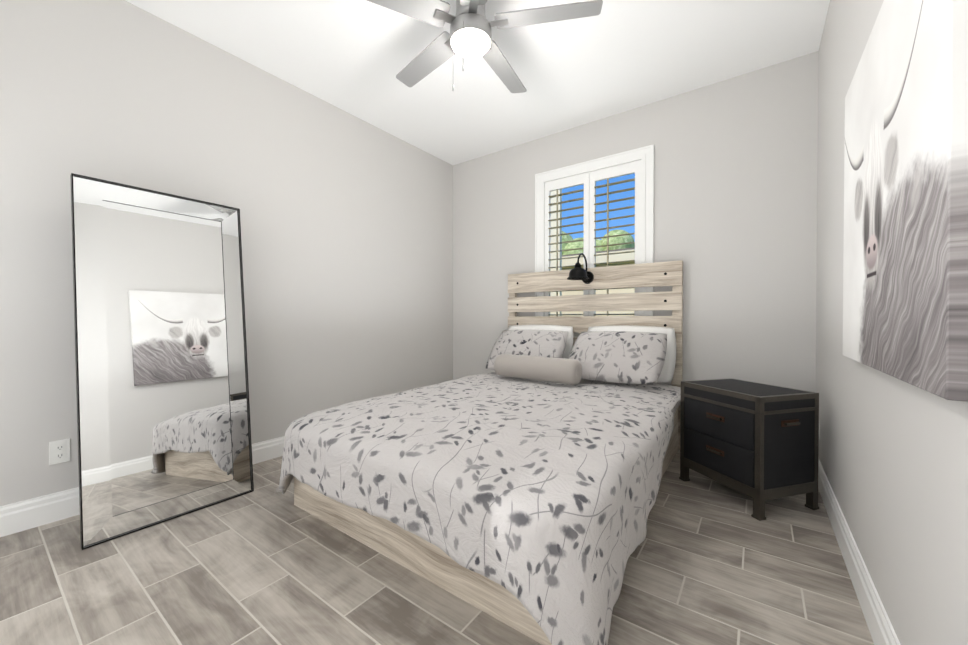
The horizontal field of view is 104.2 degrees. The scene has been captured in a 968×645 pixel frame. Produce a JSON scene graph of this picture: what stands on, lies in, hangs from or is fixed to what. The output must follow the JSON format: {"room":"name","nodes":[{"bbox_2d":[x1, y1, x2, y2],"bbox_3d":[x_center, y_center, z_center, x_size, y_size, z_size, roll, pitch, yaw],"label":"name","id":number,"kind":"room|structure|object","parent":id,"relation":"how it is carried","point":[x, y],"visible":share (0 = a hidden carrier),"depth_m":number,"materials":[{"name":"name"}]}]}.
{"room":"bedroom","nodes":[
{"label":"bedroom","id":0,"kind":"room"},
{"bbox_2d":[0,0,452,505],"bbox_3d":[-1.592,-0.407,2.811,0.140,2.800,4.280,0,1,36],"label":"wall","id":1,"kind":"structure","parent":0,"point":[346,220],"depth_m":2.53,"materials":[{"name":"white paint"}]},
{"bbox_2d":[49,439,69,464],"bbox_3d":[-2.157,0.657,1.917,0.008,0.115,0.070,0,1,36],"label":"electrical outlet","id":2,"kind":"object","parent":1,"relation":"attached to","point":[59,451],"visible":1,"depth_m":1.91,"materials":[{"name":"white plastic"}]},
{"bbox_2d":[0,436,284,536],"bbox_3d":[-1.529,0.924,2.779,0.016,0.140,4.000,0,1,36],"label":"baseboard","id":3,"kind":"structure","parent":1,"relation":"attached to","point":[20,516],"depth_m":1.88,"materials":[{"name":"white wood"}]},
{"bbox_2d":[0,450,873,644],"bbox_3d":[-0.244,1.053,1.848,3.470,0.100,4.280,0,1,36],"label":"floor","id":4,"kind":"structure","parent":0,"point":[710,561],"depth_m":1.45,"materials":[{"name":"tile"}]},
{"bbox_2d":[70,173,253,549],"bbox_3d":[-1.730,0.153,2.055,0.409,1.695,0.700,0,1,36],"label":"floor mirror","id":5,"kind":"object","parent":4,"relation":"on","point":[163,414],"visible":1,"depth_m":1.93,"materials":[{"name":"black mirror"}]},
{"bbox_2d":[276,253,682,644],"bbox_3d":[0.236,0.207,2.446,1.821,1.580,2.358,0,1,36],"label":"bed","id":6,"kind":"object","parent":4,"relation":"on","point":[518,489],"visible":1,"depth_m":1.59,"materials":[{"name":"white fabric"}]},
{"bbox_2d":[276,372,680,644],"bbox_3d":[0.192,0.718,2.390,1.821,0.535,2.209,0,1,36],"label":"comforter","id":7,"kind":"object","parent":6,"relation":"on","point":[528,501],"depth_m":1.45,"materials":[{"name":"grey fabric"}]},
{"bbox_2d":[567,253,593,283],"bbox_3d":[0.824,-0.465,3.204,0.180,0.252,0.316,0,1,36],"label":"lamp","id":8,"kind":"object","parent":6,"relation":"attached to","point":[580,275],"depth_m":3.19,"materials":[{"name":"black metal"}]},
{"bbox_2d":[679,378,818,520],"bbox_3d":[1.516,0.687,2.210,0.439,0.624,0.550,0,1,-16],"label":"nightstand","id":9,"kind":"object","parent":4,"relation":"on","point":[758,443],"visible":1,"depth_m":2.01,"materials":[{"name":"black wood"}]},
{"bbox_2d":[125,0,829,164],"bbox_3d":[-0.244,-1.847,1.820,3.470,0.100,4.280,0,1,36],"label":"ceiling","id":10,"kind":"structure","parent":0,"point":[356,57],"depth_m":2.55,"materials":[{"name":"white paint"}]},
{"bbox_2d":[367,0,602,92],"bbox_3d":[-0.073,-1.499,2.055,1.298,0.600,1.290,0,1,36],"label":"ceiling fan","id":11,"kind":"object","parent":10,"relation":"hanging from","point":[470,34],"visible":1,"depth_m":1.97,"materials":[{"name":"silver metal"}]},
{"bbox_2d":[453,51,817,391],"bbox_3d":[0.971,-0.413,3.510,3.190,2.800,0.140,0,1,36],"label":"wall","id":12,"kind":"structure","parent":0,"point":[735,191],"depth_m":2.87,"materials":[{"name":"white paint"}]},
{"bbox_2d":[535,144,653,336],"bbox_3d":[0.955,-0.605,3.421,1.089,1.709,0.105,0,1,36],"label":"window shutters","id":13,"kind":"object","parent":12,"relation":"in","point":[639,162],"depth_m":3.39,"materials":[{"name":"white wood"}]},
{"bbox_2d":[816,0,967,644],"bbox_3d":[1.104,-0.388,0.856,0.140,2.800,4.280,0,1,36],"label":"wall","id":14,"kind":"structure","parent":0,"point":[893,455],"depth_m":1.19,"materials":[{"name":"white paint"}]},
{"bbox_2d":[818,458,899,644],"bbox_3d":[1.040,0.942,0.915,0.016,0.140,4.000,0,1,36],"label":"baseboard","id":15,"kind":"structure","parent":14,"relation":"attached to","point":[882,632],"depth_m":1.38,"materials":[{"name":"white wood"}]},
{"bbox_2d":[843,0,967,401],"bbox_3d":[1.146,-0.375,1.073,0.040,1.020,1.020,0,1,36],"label":"picture","id":16,"kind":"object","parent":14,"relation":"attached to","point":[905,285],"visible":1,"depth_m":0.84},
{"label":"outside","id":17,"kind":"structure","parent":0,"visible":0},
{"bbox_3d":[12.890,0.870,22.673,60.000,0.100,44.860,0,1,36],"label":"ground","id":18,"kind":"structure","parent":17,"visible":0},
{"bbox_2d":[550,189,634,315],"bbox_3d":[4.669,-0.955,8.765,21.600,3.820,7.800,0,1,36],"label":"house","id":19,"kind":"structure","parent":18,"relation":"on","point":[603,258],"depth_m":8.94,"materials":[{"name":"beige"}]},
{"bbox_2d":[562,230,634,254],"bbox_3d":[5.821,-1.789,19.555,9.725,5.278,7.763,0,1,36],"label":"tree","id":20,"kind":"object","parent":18,"relation":"on","point":[603,241],"visible":0.08,"depth_m":16.91,"materials":[{"name":"green plant"}]}
]}

